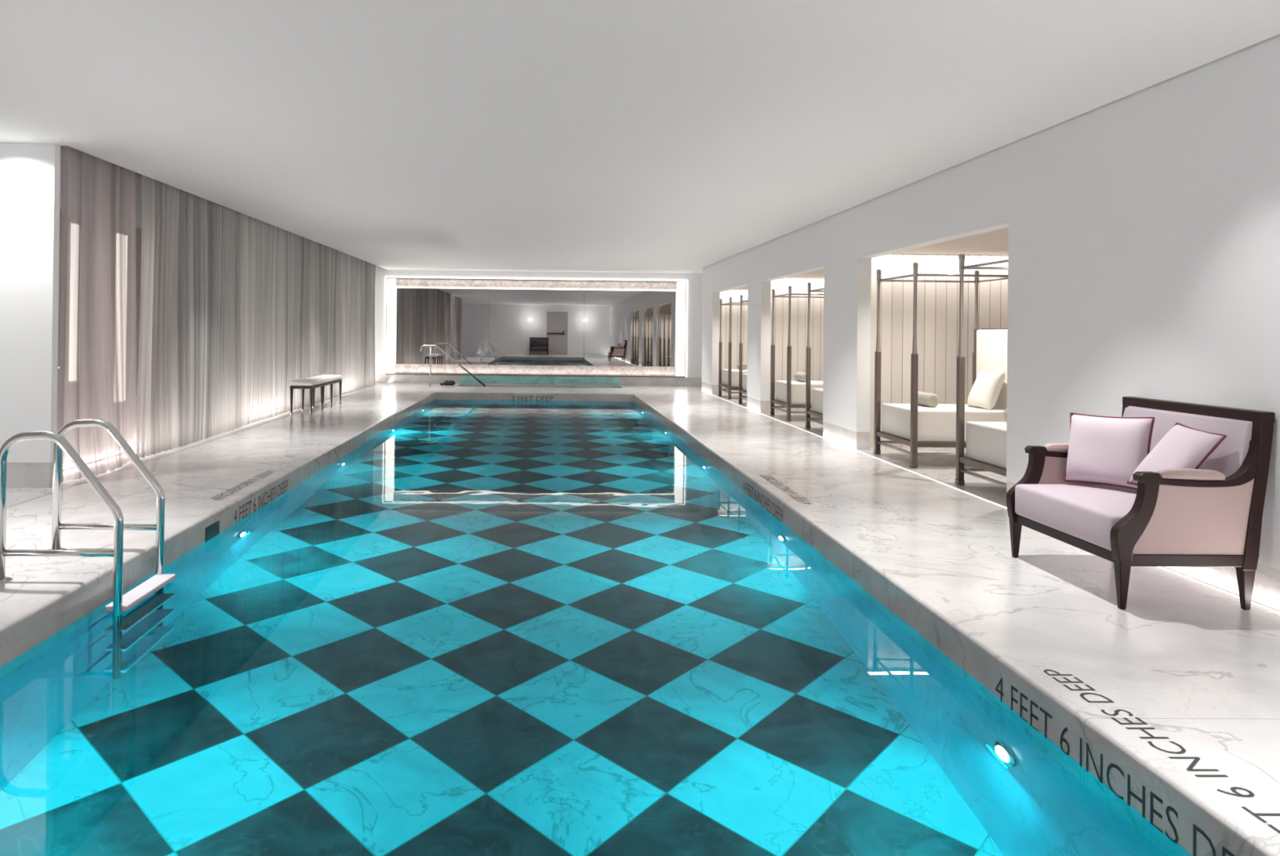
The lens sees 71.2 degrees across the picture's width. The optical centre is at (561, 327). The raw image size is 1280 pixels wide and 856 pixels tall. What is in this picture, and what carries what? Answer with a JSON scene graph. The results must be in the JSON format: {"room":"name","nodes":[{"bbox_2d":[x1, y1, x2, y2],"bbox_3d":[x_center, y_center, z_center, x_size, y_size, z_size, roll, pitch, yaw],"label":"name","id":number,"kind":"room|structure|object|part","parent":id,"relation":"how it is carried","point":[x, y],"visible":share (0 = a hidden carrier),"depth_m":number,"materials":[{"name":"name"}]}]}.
{"room":"spa","nodes":[
{"label":"spa","id":0,"kind":"room"},
{"bbox_2d":[0,142,142,462],"bbox_3d":[-4.729,-0.164,7.823,1.400,2.860,27.000,1,0,-1],"label":"wall","id":1,"kind":"structure","parent":0,"point":[31,180],"depth_m":7.01,"materials":[{"name":"white paint"}]},
{"bbox_2d":[6,462,53,488],"bbox_3d":[-4.686,1.163,7.043,1.290,0.200,0.080,1,0,-1],"label":"baseboard","id":2,"kind":"structure","parent":1,"relation":"attached to","point":[19,475],"depth_m":7.01,"materials":[{"name":"stone"}]},
{"bbox_2d":[57,208,142,451],"bbox_3d":[-4.296,0.134,8.404,0.091,2.280,2.250,1,0,-1],"label":"door","id":3,"kind":"structure","parent":1,"relation":"in","point":[138,232],"depth_m":9.04,"materials":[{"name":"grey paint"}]},
{"bbox_2d":[6,382,388,508],"bbox_3d":[-3.914,1.276,7.780,0.010,0.004,26.900,1,0,-1],"label":"trim","id":4,"kind":"structure","parent":1,"relation":"attached to","point":[388,383],"depth_m":8.80,"materials":[{"name":"silver metal"}]},
{"bbox_2d":[374,265,702,377],"bbox_3d":[-0.241,-0.052,20.549,8.800,2.860,2.100,1,0,-1],"label":"wall","id":5,"kind":"structure","parent":0,"point":[695,281],"depth_m":21.42,"materials":[{"name":"white paint"}]},
{"bbox_2d":[383,276,687,377],"bbox_3d":[-0.609,-0.005,21.458,7.275,2.340,0.170,1,0,-1],"label":"wall mirror","id":6,"kind":"object","parent":5,"relation":"attached to","point":[532,326],"visible":1,"depth_m":21.50,"materials":[{"name":"grey mirror"}]},
{"bbox_3d":[-2.989,-0.017,21.488,2.456,2.312,0.030,1,0,-1],"label":"mirror pane","id":7,"kind":"part","parent":6,"relation":"part of","materials":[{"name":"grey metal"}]},
{"bbox_3d":[-0.608,0.010,21.528,2.300,2.312,0.030,1,0,-1],"label":"mirror pane","id":8,"kind":"part","parent":6,"relation":"part of","materials":[{"name":"grey metal"}]},
{"bbox_3d":[1.771,0.036,21.568,2.451,2.312,0.030,1,0,-1],"label":"mirror pane","id":9,"kind":"part","parent":6,"relation":"part of","materials":[{"name":"grey metal"}]},
{"bbox_2d":[375,374,702,386],"bbox_3d":[-0.321,1.282,21.462,8.700,0.200,0.160,1,0,-1],"label":"baseboard","id":10,"kind":"structure","parent":5,"relation":"attached to","point":[418,379],"depth_m":21.41,"materials":[{"name":"stone"}]},
{"bbox_2d":[460,374,619,385],"bbox_3d":[-0.521,1.730,21.455,3.810,1.100,0.162,1,0,-1],"label":"trim","id":11,"kind":"structure","parent":5,"relation":"attached to","point":[486,380],"depth_m":21.38,"materials":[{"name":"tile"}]},
{"bbox_2d":[0,0,1279,273],"bbox_3d":[-0.515,-1.417,7.899,9.600,0.020,27.000,1,0,-1],"label":"ceiling","id":12,"kind":"structure","parent":0,"point":[673,136],"depth_m":5.54,"materials":[{"name":"white paint"}]},
{"bbox_3d":[-0.455,-1.486,7.901,7.920,0.120,27.000,1,0,-1],"label":"trim","id":13,"kind":"structure","parent":12,"relation":"attached to","visible":0},
{"bbox_2d":[57,145,136,483],"bbox_3d":[-3.998,-0.142,7.792,0.176,2.808,1.352,1,0,-1],"label":"curtain","id":14,"kind":"object","parent":13,"relation":"hanging from","point":[98,348],"visible":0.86,"depth_m":7.68,"materials":[{"name":"grey fabric"}]},
{"bbox_2d":[136,174,328,457],"bbox_3d":[-4.108,-0.122,12.056,0.136,2.808,7.124,1,0,-1],"label":"curtain","id":15,"kind":"object","parent":13,"relation":"hanging from","point":[233,304],"visible":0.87,"depth_m":10.48,"materials":[{"name":"grey fabric"}]},
{"bbox_2d":[325,246,375,400],"bbox_3d":[-4.197,-0.095,17.853,0.125,2.808,4.360,1,0,-1],"label":"curtain","id":16,"kind":"object","parent":13,"relation":"hanging from","point":[350,328],"visible":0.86,"depth_m":17.67,"materials":[{"name":"grey fabric"}]},
{"bbox_2d":[0,382,1279,855],"bbox_3d":[-0.048,1.468,7.894,10.600,0.300,27.000,1,0,-1],"label":"floor","id":17,"kind":"structure","parent":0,"point":[1184,657],"depth_m":4.72,"materials":[{"name":"stone"}]},
{"bbox_2d":[0,418,176,616],"bbox_3d":[-2.553,1.424,4.752,0.735,1.803,0.710,1,0,-1],"label":"pool ladder","id":18,"kind":"object","parent":17,"relation":"attached to","point":[120,604],"visible":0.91,"depth_m":4.46,"materials":[{"name":"silver metal"}]},
{"bbox_3d":[-2.518,1.423,4.452,0.628,1.803,0.043,1,0,-1],"label":"rail","id":19,"kind":"part","parent":18,"relation":"part of","materials":[{"name":"silver metal"}]},
{"bbox_3d":[-2.578,1.425,5.051,0.628,1.803,0.043,1,0,-1],"label":"rail","id":20,"kind":"part","parent":18,"relation":"part of","materials":[{"name":"silver metal"}]},
{"bbox_2d":[204,520,219,541],"bbox_3d":[-2.416,1.416,6.129,0.024,0.115,0.250,1,0,-1],"label":"inlet","id":21,"kind":"object","parent":17,"relation":"attached to","point":[213,530],"visible":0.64,"depth_m":6.12,"materials":[{"name":"grey plastic"}]},
{"bbox_2d":[213,471,271,500],"bbox_3d":[-2.588,1.286,7.272,0.095,0.001,1.360,1,0,-1],"label":"depth marking","id":22,"kind":"object","parent":17,"relation":"on","point":[268,471],"visible":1,"depth_m":7.19,"materials":[{"name":"grey paint"}]},
{"bbox_2d":[234,480,288,522],"bbox_3d":[-2.425,1.406,7.234,0.001,0.105,1.360,1,0,-1],"label":"depth marking","id":23,"kind":"object","parent":17,"relation":"attached to","point":[283,487],"visible":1,"depth_m":7.19,"materials":[{"name":"grey paint"}]},
{"bbox_2d":[289,374,342,414],"bbox_3d":[-3.877,1.054,14.133,0.338,0.505,1.930,1,0,-1],"label":"bench","id":24,"kind":"object","parent":17,"relation":"on","point":[311,384],"visible":1,"depth_m":13.81,"materials":[{"name":"white fabric"}]},
{"bbox_3d":[-4.007,1.105,13.195,0.034,0.390,0.034,0,0,44],"label":"leg","id":25,"kind":"part","parent":24,"relation":"part of","materials":[{"name":"brown wood"}]},
{"bbox_3d":[-4.018,1.108,13.818,0.034,0.390,0.034,0,0,44],"label":"leg","id":26,"kind":"part","parent":24,"relation":"part of","materials":[{"name":"brown wood"}]},
{"bbox_3d":[-3.717,1.109,13.200,0.034,0.390,0.034,0,0,44],"label":"leg","id":27,"kind":"part","parent":24,"relation":"part of","materials":[{"name":"brown wood"}]},
{"bbox_3d":[-4.028,1.111,14.441,0.034,0.390,0.034,0,0,44],"label":"leg","id":28,"kind":"part","parent":24,"relation":"part of","materials":[{"name":"brown wood"}]},
{"bbox_3d":[-3.876,0.901,14.133,0.330,0.040,1.930,1,0,-1],"label":"frame","id":29,"kind":"part","parent":24,"relation":"part of","materials":[{"name":"brown wood"}]},
{"bbox_2d":[290,374,342,386],"bbox_3d":[-3.875,0.841,14.134,0.330,0.080,1.930,1,0,-1],"label":"cushion","id":30,"kind":"object","parent":24,"relation":"on","point":[323,380],"depth_m":13.80,"materials":[{"name":"white fabric"}]},
{"bbox_3d":[-3.728,1.111,13.823,0.034,0.390,0.034,0,0,44],"label":"leg","id":31,"kind":"part","parent":24,"relation":"part of","materials":[{"name":"brown wood"}]},
{"bbox_3d":[-3.738,1.114,14.446,0.034,0.390,0.034,0,0,44],"label":"leg","id":32,"kind":"part","parent":24,"relation":"part of","materials":[{"name":"brown wood"}]},
{"bbox_3d":[-3.748,1.117,15.070,0.034,0.390,0.034,0,0,44],"label":"leg","id":33,"kind":"part","parent":24,"relation":"part of","materials":[{"name":"brown wood"}]},
{"bbox_2d":[440,380,455,385],"bbox_3d":[-2.633,1.292,20.571,0.353,0.120,0.155,1,0,-1],"label":"roll","id":34,"kind":"object","parent":17,"relation":"on","point":[446,382],"visible":1,"depth_m":20.52,"materials":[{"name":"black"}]},
{"bbox_2d":[420,344,486,386],"bbox_3d":[-2.450,0.896,20.326,1.570,0.981,0.154,1,0,-22],"label":"grab rail","id":35,"kind":"object","parent":17,"relation":"attached to","point":[422,346],"visible":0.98,"depth_m":20.11,"materials":[{"name":"silver metal"}]},
{"bbox_3d":[-2.964,0.896,20.099,0.034,0.900,0.034,1,0,-1],"label":"post","id":36,"kind":"part","parent":35,"relation":"part of","materials":[{"name":"silver metal"}]},
{"bbox_2d":[511,395,553,401],"bbox_3d":[-0.602,1.481,18.385,0.860,0.105,0.001,1,0,-1],"label":"depth marking","id":37,"kind":"object","parent":17,"relation":"attached to","point":[512,396],"visible":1,"depth_m":18.39,"materials":[{"name":"grey paint"}]},
{"bbox_2d":[0,400,1192,855],"bbox_3d":[-0.391,1.482,8.388,4.110,0.001,20.000,1,0,-1],"label":"pool water","id":38,"kind":"object","parent":17,"relation":"in","point":[481,628],"visible":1,"depth_m":3.54,"materials":[{"name":"blue liquid"}]},
{"bbox_2d":[718,297,747,399],"bbox_3d":[3.814,0.417,17.729,1.165,1.985,1.010,1,0,-1],"label":"daybed","id":39,"kind":"object","parent":17,"relation":"on","point":[730,376],"visible":0.44,"depth_m":17.28,"materials":[{"name":"brown wood"}]},
{"bbox_3d":[3.249,0.855,18.193,0.060,1.100,0.060,1,0,-1],"label":"post","id":40,"kind":"part","parent":39,"relation":"part of","materials":[{"name":"brown wood"}]},
{"bbox_3d":[3.260,-0.137,18.198,0.052,0.885,0.052,1,0,-1],"label":"post","id":41,"kind":"part","parent":39,"relation":"part of","materials":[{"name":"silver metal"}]},
{"bbox_3d":[3.265,0.851,17.243,0.060,1.100,0.060,1,0,-1],"label":"post","id":42,"kind":"part","parent":39,"relation":"part of","materials":[{"name":"brown wood"}]},
{"bbox_3d":[3.276,-0.142,17.248,0.052,0.885,0.052,1,0,-1],"label":"post","id":43,"kind":"part","parent":39,"relation":"part of","materials":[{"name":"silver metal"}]},
{"bbox_3d":[3.783,1.186,17.725,1.096,0.045,0.986,1,0,-1],"label":"bed frame","id":44,"kind":"part","parent":39,"relation":"part of","materials":[{"name":"brown metal"}]},
{"bbox_3d":[3.790,1.015,17.726,1.010,0.312,0.890,1,0,-1],"label":"mattress","id":45,"kind":"part","parent":39,"relation":"part of","materials":[{"name":"beige fabric"}]},
{"bbox_2d":[736,363,746,369],"bbox_3d":[3.625,0.788,17.869,0.142,0.142,0.420,1,0,-1],"label":"bolster pillow","id":46,"kind":"object","parent":39,"relation":"on","point":[744,365],"visible":0.64,"depth_m":17.67,"materials":[{"name":"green fabric"}]},
{"bbox_2d":[738,294,747,403],"bbox_3d":[3.846,0.408,15.819,1.165,1.985,1.010,1,0,-1],"label":"daybed","id":47,"kind":"object","parent":17,"relation":"on","point":[740,350],"visible":0.23,"depth_m":16.26,"materials":[{"name":"brown wood"}]},
{"bbox_3d":[3.281,0.846,16.283,0.060,1.100,0.060,1,0,-1],"label":"post","id":48,"kind":"part","parent":47,"relation":"part of","materials":[{"name":"brown wood"}]},
{"bbox_3d":[3.292,-0.146,16.288,0.052,0.885,0.052,1,0,-1],"label":"post","id":49,"kind":"part","parent":47,"relation":"part of","materials":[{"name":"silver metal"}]},
{"bbox_3d":[3.815,1.177,15.815,1.096,0.045,0.986,1,0,-1],"label":"bed frame","id":50,"kind":"part","parent":47,"relation":"part of","materials":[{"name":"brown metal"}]},
{"bbox_3d":[3.822,1.006,15.816,1.010,0.312,0.890,1,0,-1],"label":"mattress","id":51,"kind":"part","parent":47,"relation":"part of","materials":[{"name":"beige fabric"}]},
{"bbox_2d":[743,482,782,521],"bbox_3d":[1.679,1.453,7.472,0.001,0.105,1.360,1,0,-1],"label":"depth marking","id":52,"kind":"object","parent":17,"relation":"attached to","point":[746,482],"visible":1,"depth_m":7.36,"materials":[{"name":"grey paint"}]},
{"bbox_2d":[760,475,810,504],"bbox_3d":[1.846,1.335,7.356,0.095,0.001,1.360,1,0,-1],"label":"depth marking","id":53,"kind":"object","parent":17,"relation":"on","point":[773,478],"visible":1,"depth_m":7.39,"materials":[{"name":"grey paint"}]},
{"bbox_2d":[769,285,823,421],"bbox_3d":[3.884,0.397,13.520,1.165,1.985,1.010,1,0,-1],"label":"daybed","id":54,"kind":"object","parent":17,"relation":"on","point":[789,393],"visible":0.42,"depth_m":13.07,"materials":[{"name":"brown wood"}]},
{"bbox_3d":[3.319,0.835,13.983,0.060,1.100,0.060,1,0,-1],"label":"post","id":55,"kind":"part","parent":54,"relation":"part of","materials":[{"name":"brown wood"}]},
{"bbox_3d":[3.330,-0.157,13.988,0.052,0.885,0.052,1,0,-1],"label":"post","id":56,"kind":"part","parent":54,"relation":"part of","materials":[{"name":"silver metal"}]},
{"bbox_3d":[3.342,-0.482,13.515,0.022,0.022,0.950,1,0,-1],"label":"canopy rail","id":57,"kind":"part","parent":54,"relation":"part of","materials":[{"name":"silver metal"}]},
{"bbox_3d":[3.335,0.831,13.034,0.060,1.100,0.060,1,0,-1],"label":"post","id":58,"kind":"part","parent":54,"relation":"part of","materials":[{"name":"brown wood"}]},
{"bbox_3d":[3.346,-0.162,13.038,0.052,0.885,0.052,1,0,-1],"label":"post","id":59,"kind":"part","parent":54,"relation":"part of","materials":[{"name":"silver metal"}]},
{"bbox_3d":[3.853,1.167,13.516,1.096,0.045,0.986,1,0,-1],"label":"bed frame","id":60,"kind":"part","parent":54,"relation":"part of","materials":[{"name":"brown wood"}]},
{"bbox_3d":[3.860,0.995,13.517,1.010,0.312,0.890,1,0,-1],"label":"mattress","id":61,"kind":"part","parent":54,"relation":"part of","materials":[{"name":"beige fabric"}]},
{"bbox_2d":[794,372,805,382],"bbox_3d":[3.695,0.768,13.660,0.142,0.142,0.420,1,0,-1],"label":"bolster pillow","id":62,"kind":"object","parent":54,"relation":"on","point":[799,376],"visible":0.77,"depth_m":13.55,"materials":[{"name":"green fabric"}]},
{"bbox_3d":[3.864,-0.473,13.999,1.060,0.022,0.022,1,0,-1],"label":"canopy rail","id":63,"kind":"part","parent":54,"relation":"part of","materials":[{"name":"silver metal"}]},
{"bbox_3d":[3.880,-0.478,13.049,1.060,0.022,0.022,1,0,-1],"label":"canopy rail","id":64,"kind":"part","parent":54,"relation":"part of","materials":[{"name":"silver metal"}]},
{"bbox_2d":[804,282,823,428],"bbox_3d":[3.916,0.388,11.610,1.165,1.985,1.010,1,0,-1],"label":"daybed","id":65,"kind":"object","parent":17,"relation":"on","point":[816,411],"visible":0.22,"depth_m":12.05,"materials":[{"name":"brown wood"}]},
{"bbox_3d":[3.351,0.826,12.074,0.060,1.100,0.060,1,0,-1],"label":"post","id":66,"kind":"part","parent":65,"relation":"part of","materials":[{"name":"brown wood"}]},
{"bbox_3d":[3.362,-0.166,12.079,0.052,0.885,0.052,1,0,-1],"label":"post","id":67,"kind":"part","parent":65,"relation":"part of","materials":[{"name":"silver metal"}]},
{"bbox_3d":[3.885,1.158,11.606,1.096,0.045,0.986,1,0,-1],"label":"bed frame","id":68,"kind":"part","parent":65,"relation":"part of","materials":[{"name":"brown wood"}]},
{"bbox_3d":[3.373,-0.491,11.605,0.022,0.022,0.950,1,0,-1],"label":"canopy rail","id":69,"kind":"part","parent":65,"relation":"part of","materials":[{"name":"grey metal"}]},
{"bbox_3d":[3.892,0.986,11.607,1.010,0.312,0.890,1,0,-1],"label":"mattress","id":70,"kind":"part","parent":65,"relation":"part of","materials":[{"name":"beige fabric"}]},
{"bbox_2d":[702,391,1007,509],"bbox_3d":[3.202,1.380,13.022,0.026,0.007,12.883,1,0,-1],"label":"strip light","id":71,"kind":"object","parent":17,"relation":"in","point":[702,391],"depth_m":8.86,"materials":[{"name":"white"}]},
{"bbox_2d":[873,262,1008,468],"bbox_3d":[3.958,0.376,9.081,1.165,1.985,1.010,1,0,-1],"label":"daybed","id":72,"kind":"object","parent":17,"relation":"on","point":[914,425],"visible":0.59,"depth_m":8.92,"materials":[{"name":"white fabric"}]},
{"bbox_3d":[3.393,0.815,9.544,0.060,1.100,0.060,1,0,-1],"label":"post","id":73,"kind":"part","parent":72,"relation":"part of","materials":[{"name":"brown wood"}]},
{"bbox_3d":[3.404,-0.178,9.549,0.052,0.885,0.052,1,0,-1],"label":"post","id":74,"kind":"part","parent":72,"relation":"part of","materials":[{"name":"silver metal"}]},
{"bbox_3d":[3.416,-0.503,9.076,0.022,0.022,0.950,1,0,-1],"label":"canopy rail","id":75,"kind":"part","parent":72,"relation":"part of","materials":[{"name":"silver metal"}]},
{"bbox_3d":[3.409,0.810,8.594,0.060,1.100,0.060,1,0,-1],"label":"post","id":76,"kind":"part","parent":72,"relation":"part of","materials":[{"name":"brown wood"}]},
{"bbox_3d":[3.420,-0.182,8.599,0.052,0.885,0.052,1,0,-1],"label":"post","id":77,"kind":"part","parent":72,"relation":"part of","materials":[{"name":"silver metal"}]},
{"bbox_3d":[3.927,1.146,9.076,1.096,0.045,0.986,1,0,-1],"label":"bed frame","id":78,"kind":"part","parent":72,"relation":"part of","materials":[{"name":"brown wood"}]},
{"bbox_2d":[917,391,939,407],"bbox_3d":[3.769,0.747,9.221,0.142,0.142,0.420,1,0,-1],"label":"bolster pillow","id":79,"kind":"object","parent":72,"relation":"on","point":[931,400],"visible":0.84,"depth_m":9.04,"materials":[{"name":"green fabric"}]},
{"bbox_3d":[3.938,-0.494,9.559,1.060,0.022,0.022,1,0,-1],"label":"canopy rail","id":80,"kind":"part","parent":72,"relation":"part of","materials":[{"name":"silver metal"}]},
{"bbox_3d":[3.934,0.974,9.077,1.010,0.312,0.890,1,0,-1],"label":"mattress","id":81,"kind":"part","parent":72,"relation":"part of","materials":[{"name":"beige fabric"}]},
{"bbox_3d":[3.954,-0.499,8.610,1.060,0.022,0.022,1,0,-1],"label":"canopy rail","id":82,"kind":"part","parent":72,"relation":"part of","materials":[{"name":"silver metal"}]},
{"bbox_3d":[4.453,0.826,9.562,0.060,1.100,0.060,1,0,-1],"label":"post","id":83,"kind":"part","parent":72,"relation":"part of","materials":[{"name":"brown metal"}]},
{"bbox_3d":[4.464,-0.166,9.567,0.052,0.885,0.052,1,0,-1],"label":"post","id":84,"kind":"part","parent":72,"relation":"part of","materials":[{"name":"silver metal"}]},
{"bbox_3d":[4.466,0.579,9.544,0.080,1.115,0.018,1,0,-1],"label":"headboard frame","id":85,"kind":"part","parent":72,"relation":"part of","materials":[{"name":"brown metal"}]},
{"bbox_2d":[967,369,1005,409],"bbox_3d":[4.305,0.632,9.010,0.235,0.389,0.450,1,0,-1],"label":"pillow","id":86,"kind":"object","parent":72,"relation":"on","point":[984,393],"visible":1,"depth_m":8.87,"materials":[{"name":"beige fabric"}]},
{"bbox_3d":[4.479,0.579,9.088,0.070,1.110,0.890,1,0,-1],"label":"headboard","id":87,"kind":"part","parent":72,"relation":"part of","materials":[{"name":"beige fabric"}]},
{"bbox_3d":[4.475,-0.491,9.093,0.022,0.022,0.950,1,0,-1],"label":"canopy rail","id":88,"kind":"part","parent":72,"relation":"part of","materials":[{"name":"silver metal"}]},
{"bbox_3d":[4.524,0.572,9.089,0.030,1.125,0.910,1,0,-1],"label":"headboard frame","id":89,"kind":"part","parent":72,"relation":"part of","materials":[{"name":"white fabric"}]},
{"bbox_2d":[955,253,1008,487],"bbox_3d":[3.990,0.367,7.171,1.165,1.985,1.010,1,0,-1],"label":"daybed","id":90,"kind":"object","parent":17,"relation":"on","point":[986,442],"visible":0.2,"depth_m":7.49,"materials":[{"name":"brown metal"}]},
{"bbox_3d":[3.425,0.805,7.634,0.060,1.100,0.060,1,0,-1],"label":"post","id":91,"kind":"part","parent":90,"relation":"part of","materials":[{"name":"brown wood"}]},
{"bbox_3d":[3.436,-0.187,7.639,0.052,0.885,0.052,1,0,-1],"label":"post","id":92,"kind":"part","parent":90,"relation":"part of","materials":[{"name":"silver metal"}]},
{"bbox_3d":[3.959,1.137,7.167,1.096,0.045,0.986,1,0,-1],"label":"bed frame","id":93,"kind":"part","parent":90,"relation":"part of","materials":[{"name":"brown wood"}]},
{"bbox_3d":[3.447,-0.512,7.166,0.022,0.022,0.950,1,0,-1],"label":"canopy rail","id":94,"kind":"part","parent":90,"relation":"part of","materials":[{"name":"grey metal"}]},
{"bbox_3d":[3.966,0.965,7.168,1.010,0.312,0.890,1,0,-1],"label":"mattress","id":95,"kind":"part","parent":90,"relation":"part of","materials":[{"name":"beige fabric"}]},
{"bbox_3d":[3.969,-0.503,7.650,1.060,0.022,0.022,1,0,-1],"label":"canopy rail","id":96,"kind":"part","parent":90,"relation":"part of","materials":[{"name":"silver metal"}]},
{"bbox_2d":[1004,408,1006,420],"bbox_3d":[3.801,0.738,7.311,0.142,0.142,0.420,1,0,-1],"label":"bolster pillow","id":97,"kind":"object","parent":90,"relation":"on","point":[1005,411],"visible":0.04,"depth_m":7.47,"materials":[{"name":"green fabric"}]},
{"bbox_2d":[995,678,1235,855],"bbox_3d":[1.755,1.439,2.873,0.001,0.105,1.400,1,0,-1],"label":"depth marking","id":98,"kind":"object","parent":17,"relation":"attached to","point":[1111,766],"visible":1,"depth_m":2.81,"materials":[{"name":"grey paint"}]},
{"bbox_2d":[1006,396,1275,610],"bbox_3d":[2.972,0.868,4.681,0.748,0.936,1.016,1,0,-1],"label":"settee","id":99,"kind":"object","parent":17,"relation":"on","point":[1211,515],"visible":0.92,"depth_m":4.19,"materials":[{"name":"fabric"}]},
{"bbox_3d":[2.631,1.220,5.151,0.056,0.228,0.052,1,0,-1],"label":"leg","id":100,"kind":"part","parent":99,"relation":"part of","materials":[{"name":"brown wood"}]},
{"bbox_3d":[2.697,0.900,5.154,0.214,0.420,0.055,1,0,-1],"label":"post","id":101,"kind":"part","parent":99,"relation":"part of","materials":[{"name":"brown wood"}]},
{"bbox_3d":[3.039,0.650,5.161,0.493,0.219,0.049,1,0,-1],"label":"arm rail","id":102,"kind":"part","parent":99,"relation":"part of","materials":[{"name":"brown wood"}]},
{"bbox_3d":[2.644,1.102,4.675,0.037,0.050,0.920,1,0,-1],"label":"rail","id":103,"kind":"part","parent":99,"relation":"part of","materials":[{"name":"brown wood"}]},
{"bbox_3d":[2.963,0.876,5.159,0.602,0.414,0.036,1,0,-1],"label":"panel","id":104,"kind":"part","parent":99,"relation":"part of","materials":[{"name":"fabric"}]},
{"bbox_2d":[1014,484,1137,551],"bbox_3d":[2.912,0.981,4.680,0.600,0.198,0.896,1,0,-1],"label":"seat cushion","id":105,"kind":"object","parent":99,"relation":"on","point":[1087,515],"depth_m":4.64,"materials":[{"name":"pink fabric"}]},
{"bbox_2d":[1063,412,1155,489],"bbox_3d":[3.024,0.683,4.919,0.175,0.410,0.479,1,0,-28],"label":"cushion","id":106,"kind":"object","parent":99,"relation":"on","point":[1103,450],"visible":0.89,"depth_m":4.86,"materials":[{"name":"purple fabric"}]},
{"bbox_3d":[2.647,1.216,4.197,0.056,0.228,0.052,1,0,-1],"label":"leg","id":107,"kind":"part","parent":99,"relation":"part of","materials":[{"name":"brown wood"}]},
{"bbox_3d":[3.262,0.782,5.164,0.144,0.740,0.055,1,0,-1],"label":"post","id":108,"kind":"part","parent":99,"relation":"part of","materials":[{"name":"brown wood"}]},
{"bbox_3d":[2.713,0.896,4.199,0.214,0.420,0.055,1,0,-1],"label":"post","id":109,"kind":"part","parent":99,"relation":"part of","materials":[{"name":"brown wood"}]},
{"bbox_2d":[1126,422,1226,485],"bbox_3d":[3.050,0.661,4.419,0.273,0.347,0.315,1,0,-11],"label":"cushion","id":110,"kind":"object","parent":99,"relation":"on","point":[1183,446],"visible":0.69,"depth_m":4.38,"materials":[{"name":"purple fabric"}]},
{"bbox_3d":[2.943,1.100,4.202,0.590,0.057,0.047,1,0,-1],"label":"rail","id":111,"kind":"part","parent":99,"relation":"part of","materials":[{"name":"brown wood"}]},
{"bbox_3d":[2.979,0.872,4.204,0.602,0.414,0.036,1,0,-1],"label":"panel","id":112,"kind":"part","parent":99,"relation":"part of","materials":[{"name":"fabric"}]},
{"bbox_3d":[3.317,0.429,4.689,0.067,0.051,1.016,1,0,-1],"label":"rail","id":113,"kind":"part","parent":99,"relation":"part of","materials":[{"name":"brown wood"}]},
{"bbox_3d":[3.055,0.646,4.206,0.493,0.219,0.049,1,0,-1],"label":"arm rail","id":114,"kind":"part","parent":99,"relation":"part of","materials":[{"name":"brown wood"}]},
{"bbox_3d":[3.236,1.237,4.206,0.062,0.200,0.052,1,0,-1],"label":"leg","id":115,"kind":"part","parent":99,"relation":"part of","materials":[{"name":"brown wood"}]},
{"bbox_3d":[3.278,0.777,4.209,0.144,0.740,0.055,1,0,-1],"label":"post","id":116,"kind":"part","parent":99,"relation":"part of","materials":[{"name":"brown wood"}]},
{"bbox_2d":[1044,670,1279,833],"bbox_3d":[1.898,1.313,2.726,0.095,0.001,1.380,1,0,-1],"label":"depth marking","id":117,"kind":"object","parent":17,"relation":"on","point":[1196,760],"visible":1,"depth_m":2.84,"materials":[{"name":"grey paint"}]},
{"bbox_2d":[1156,566,1239,599],"bbox_3d":[3.341,1.341,4.667,0.026,0.007,0.591,1,0,-1],"label":"strip light","id":118,"kind":"object","parent":17,"relation":"in","point":[1228,593],"depth_m":4.66,"materials":[{"name":"white"}]},
{"bbox_2d":[1251,601,1279,614],"bbox_3d":[3.348,1.338,4.226,0.026,0.007,0.187,1,0,-1],"label":"strip light","id":119,"kind":"object","parent":17,"relation":"in","point":[1252,602],"depth_m":4.23,"materials":[{"name":"white"}]},
{"bbox_2d":[719,253,1008,448],"bbox_3d":[4.339,0.140,12.659,1.900,2.500,12.470,1,0,-1],"label":"wall","id":120,"kind":"structure","parent":0,"point":[937,303],"depth_m":10.15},
{"bbox_2d":[733,227,1008,289],"bbox_3d":[4.301,-0.836,12.602,1.800,0.050,12.150,1,0,-1],"label":"ceiling","id":121,"kind":"structure","parent":0,"point":[996,242],"depth_m":9.24,"materials":[{"name":"white paint"}]},
{"bbox_2d":[701,33,1279,569],"bbox_3d":[3.409,-0.142,7.098,0.150,2.590,25.280,1,0,-1],"label":"wall","id":122,"kind":"structure","parent":0,"point":[1143,225],"depth_m":5.47,"materials":[{"name":"white paint"}]},
{"bbox_2d":[702,382,1279,612],"bbox_3d":[3.396,1.252,7.092,0.146,0.200,25.280,1,0,-1],"label":"baseboard","id":123,"kind":"structure","parent":122,"relation":"attached to","point":[1266,588],"depth_m":4.62,"materials":[{"name":"stone"}]}
]}

